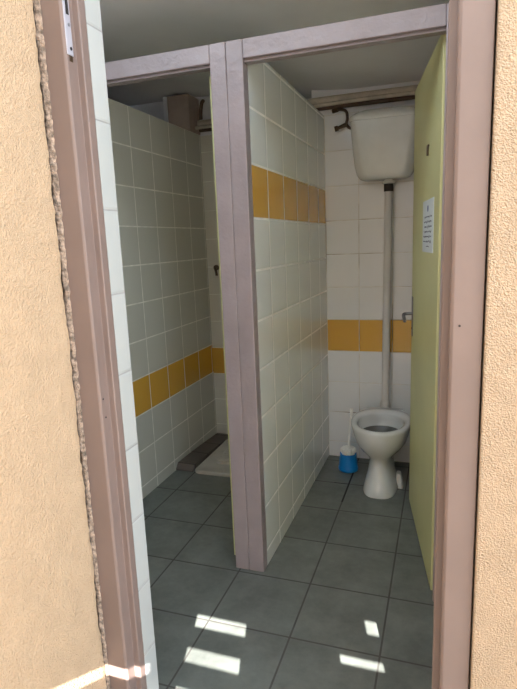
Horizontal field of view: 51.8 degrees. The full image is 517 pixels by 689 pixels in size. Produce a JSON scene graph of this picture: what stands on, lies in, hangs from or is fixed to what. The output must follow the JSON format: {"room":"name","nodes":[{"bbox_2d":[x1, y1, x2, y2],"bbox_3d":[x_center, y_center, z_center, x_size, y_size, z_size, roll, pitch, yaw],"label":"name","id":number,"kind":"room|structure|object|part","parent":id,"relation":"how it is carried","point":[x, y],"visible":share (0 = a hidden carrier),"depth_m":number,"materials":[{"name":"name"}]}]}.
{"room":"public restroom","nodes":[
{"label":"public restroom","id":0,"kind":"room"},
{"bbox_2d":[0,0,106,688],"bbox_3d":[-1.366,0.503,-1.013,0.202,2.440,5.045,1,11,19],"label":"wall","id":1,"kind":"structure","parent":0,"point":[50,636],"depth_m":1.17,"materials":[{"name":"paint"}]},
{"bbox_2d":[84,0,158,688],"bbox_3d":[-0.870,-0.543,1.425,3.400,3.500,0.058,1,11,19],"label":"wall","id":2,"kind":"structure","parent":0,"point":[92,7],"depth_m":1.34,"materials":[{"name":"white tile"}]},
{"bbox_2d":[32,0,110,688],"bbox_3d":[-0.457,0.025,1.300,0.036,2.400,0.015,8,15,44],"label":"joint","id":3,"kind":"object","parent":2,"relation":"attached to","point":[44,80],"visible":0.81,"depth_m":1.26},
{"bbox_2d":[40,0,495,688],"bbox_3d":[-0.015,0.030,1.178,0.936,2.400,0.062,1,11,19],"label":"door frame","id":4,"kind":"structure","parent":2,"relation":"attached to","point":[471,23],"depth_m":1.14,"materials":[{"name":"brown paint"}]},
{"bbox_3d":[-0.416,-0.755,1.139,0.003,0.252,0.020,1,11,19],"label":"strike plate","id":5,"kind":"part","parent":4,"relation":"part of","materials":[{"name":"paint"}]},
{"bbox_2d":[108,98,216,498],"bbox_3d":[-0.846,-0.154,2.839,0.182,2.205,2.429,1,11,19],"label":"wall","id":6,"kind":"structure","parent":0,"point":[158,162],"depth_m":3.30,"materials":[{"name":"beige tile"}]},
{"bbox_2d":[163,94,199,134],"bbox_3d":[-0.525,-1.566,3.652,0.186,0.234,0.172,1,11,19],"label":"box","id":7,"kind":"object","parent":6,"relation":"on","point":[182,111],"depth_m":3.58,"materials":[{"name":"grey paint"}]},
{"bbox_2d":[129,96,311,433],"bbox_3d":[-0.553,-0.670,4.158,2.210,2.700,0.400,1,11,19],"label":"wall","id":8,"kind":"structure","parent":0,"point":[156,109],"depth_m":3.87,"materials":[{"name":"white tile"}]},
{"bbox_2d":[199,99,204,119],"bbox_3d":[-0.388,-1.614,3.650,0.026,0.137,0.061,3,12,28],"label":"vent pipe","id":9,"kind":"object","parent":8,"relation":"attached to","point":[202,101],"visible":1,"depth_m":3.63,"materials":[{"name":"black metal"}]},
{"bbox_2d":[214,265,218,275],"bbox_3d":[-0.310,-0.537,3.852,0.046,0.076,0.059,1,11,19],"label":"wall fitting","id":10,"kind":"object","parent":8,"relation":"attached to","point":[216,267],"visible":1,"depth_m":3.83,"materials":[{"name":"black metal"}]},
{"bbox_2d":[100,0,448,105],"bbox_3d":[-0.348,-2.115,2.818,3.400,1.378,2.200,1,11,19],"label":"ceiling","id":11,"kind":"structure","parent":0,"point":[130,28],"depth_m":2.46,"materials":[{"name":"paint"}]},
{"bbox_2d":[143,455,433,688],"bbox_3d":[-0.349,0.971,3.047,3.400,0.120,2.950,1,11,19],"label":"floor","id":12,"kind":"structure","parent":0,"point":[343,600],"depth_m":2.23,"materials":[{"name":"tile"}]},
{"bbox_2d":[176,433,227,471],"bbox_3d":[-0.064,0.753,3.691,0.782,0.044,0.683,1,11,19],"label":"kerb","id":13,"kind":"object","parent":12,"relation":"on","point":[189,463],"visible":0.51,"depth_m":3.68,"materials":[{"name":"brown tile"}]},
{"bbox_2d":[195,439,229,476],"bbox_3d":[-0.047,0.766,3.629,0.598,0.039,0.600,1,11,19],"label":"shower tray","id":14,"kind":"object","parent":12,"relation":"on","point":[217,463],"visible":0.2,"depth_m":3.54,"materials":[{"name":"white ceramic"}]},
{"bbox_2d":[105,3,448,601],"bbox_3d":[-0.048,-0.062,2.214,1.734,2.196,0.056,1,11,19],"label":"frame","id":15,"kind":"object","parent":12,"relation":"on","point":[227,62],"visible":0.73,"depth_m":2.10,"materials":[{"name":"grey paint"}]},
{"bbox_2d":[209,76,234,554],"bbox_3d":[-0.009,-0.113,2.679,0.038,2.102,0.799,1,11,19],"label":"door","id":16,"kind":"structure","parent":15,"relation":"attached to","point":[209,76],"depth_m":2.29,"materials":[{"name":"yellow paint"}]},
{"bbox_3d":[-0.106,-0.064,2.234,0.066,2.196,0.056,1,11,19],"label":"post","id":17,"kind":"part","parent":15,"relation":"part of","materials":[{"name":"grey paint"}]},
{"bbox_3d":[-0.042,-0.062,2.212,0.068,2.196,0.056,1,11,19],"label":"post","id":18,"kind":"part","parent":15,"relation":"part of","materials":[{"name":"grey paint"}]},
{"bbox_2d":[402,34,445,589],"bbox_3d":[0.733,-0.104,2.390,0.097,2.134,0.802,-1,11,9],"label":"door","id":19,"kind":"structure","parent":15,"relation":"attached to","point":[430,91],"depth_m":2.26,"materials":[{"name":"yellow paint"}]},
{"bbox_3d":[0.755,-0.140,2.711,0.051,0.042,0.101,1,11,19],"label":"lever","id":20,"kind":"part","parent":19,"relation":"part of","materials":[{"name":"metal"}]},
{"bbox_3d":[0.793,-0.145,2.743,0.004,0.205,0.040,0,11,10],"label":"handle plate","id":21,"kind":"part","parent":19,"relation":"part of","materials":[{"name":"metal"}]},
{"bbox_2d":[422,197,433,252],"bbox_3d":[0.698,-0.488,2.194,0.002,0.212,0.298,0,11,10],"label":"notice sheet","id":22,"kind":"object","parent":19,"relation":"attached to","point":[428,206],"visible":1,"depth_m":2.17,"materials":[{"name":"white paper"}]},
{"bbox_3d":[0.719,-0.043,1.950,0.110,2.196,0.056,1,11,19],"label":"post","id":23,"kind":"part","parent":15,"relation":"part of","materials":[{"name":"grey paint"}]},
{"bbox_2d":[334,473,353,501],"bbox_3d":[0.518,0.836,3.260,0.094,0.005,0.540,1,11,19],"label":"joint","id":24,"kind":"object","parent":12,"relation":"on","point":[352,473],"visible":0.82,"depth_m":3.19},
{"bbox_2d":[338,452,357,472],"bbox_3d":[0.575,0.746,3.405,0.126,0.113,0.126,1,11,19],"label":"toilet brush holder","id":25,"kind":"object","parent":12,"relation":"on","point":[347,464],"visible":0.81,"depth_m":3.36,"materials":[{"name":"blue plastic"}]},
{"bbox_2d":[340,408,355,455],"bbox_3d":[0.569,0.596,3.376,0.099,0.391,0.099,1,11,19],"label":"toilet brush","id":26,"kind":"object","parent":25,"relation":"in","point":[348,450],"visible":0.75,"depth_m":3.36,"materials":[{"name":"white plastic"}]},
{"bbox_3d":[0.580,0.531,3.366,0.041,0.261,0.021,-5,11,-14],"label":"handle","id":27,"kind":"part","parent":26,"relation":"part of","materials":[{"name":"white plastic"}]},
{"bbox_2d":[351,407,409,498],"bbox_3d":[0.745,0.625,3.203,0.346,0.413,0.616,1,11,19],"label":"toilet","id":28,"kind":"object","parent":12,"relation":"on","point":[380,433],"visible":0.98,"depth_m":3.03,"materials":[{"name":"white ceramic"}]},
{"bbox_2d":[248,62,328,564],"bbox_3d":[0.163,-0.194,2.859,0.137,2.195,1.322,1,11,19],"label":"wall","id":29,"kind":"structure","parent":0,"point":[287,131],"depth_m":2.64,"materials":[{"name":"beige tile"}]},
{"bbox_2d":[311,80,419,462],"bbox_3d":[0.879,-0.613,3.559,0.890,2.700,0.600,1,11,19],"label":"wall","id":30,"kind":"structure","parent":0,"point":[354,207],"depth_m":3.35,"materials":[{"name":"white tile"}]},
{"bbox_2d":[195,90,415,129],"bbox_3d":[0.345,-1.441,3.252,1.734,0.030,0.180,4,12,29],"label":"pipe","id":31,"kind":"object","parent":30,"relation":"attached to","point":[406,93],"visible":0.33,"depth_m":3.08,"materials":[{"name":"grey metal"}]},
{"bbox_2d":[199,95,414,131],"bbox_3d":[0.363,-1.444,3.305,1.736,0.027,0.187,4,12,30],"label":"pipe","id":32,"kind":"object","parent":30,"relation":"attached to","point":[411,97],"visible":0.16,"depth_m":3.12,"materials":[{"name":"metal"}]},
{"bbox_2d":[332,108,350,131],"bbox_3d":[0.498,-1.344,3.166,0.143,0.142,0.058,5,13,35],"label":"valve","id":33,"kind":"object","parent":32,"relation":"attached to","point":[336,110],"visible":0.97,"depth_m":3.17,"materials":[{"name":"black metal"}]},
{"bbox_2d":[197,85,417,125],"bbox_3d":[0.359,-1.480,3.290,1.738,0.046,0.201,4,12,29],"label":"pipe","id":34,"kind":"object","parent":30,"relation":"attached to","point":[317,100],"visible":0.25,"depth_m":3.12,"materials":[{"name":"grey metal"}]},
{"bbox_2d":[349,105,414,407],"bbox_3d":[0.758,-0.461,3.199,0.394,1.796,0.201,1,11,19],"label":"cistern","id":35,"kind":"object","parent":30,"relation":"attached to","point":[382,138],"visible":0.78,"depth_m":3.01,"materials":[{"name":"white plastic"}]},
{"bbox_3d":[0.724,-1.310,3.037,0.394,0.065,0.201,1,11,19],"label":"lid","id":36,"kind":"part","parent":35,"relation":"part of","materials":[{"name":"white plastic"}]},
{"bbox_3d":[0.732,-1.119,3.074,0.380,0.323,0.197,1,11,19],"label":"tank","id":37,"kind":"part","parent":35,"relation":"part of","materials":[{"name":"white plastic"}]},
{"bbox_2d":[468,0,516,688],"bbox_3d":[3.686,-0.304,-0.192,6.929,3.320,0.070,1,11,19],"label":"wall","id":38,"kind":"structure","parent":0,"point":[493,635],"depth_m":0.99,"materials":[{"name":"paint"}]}
]}

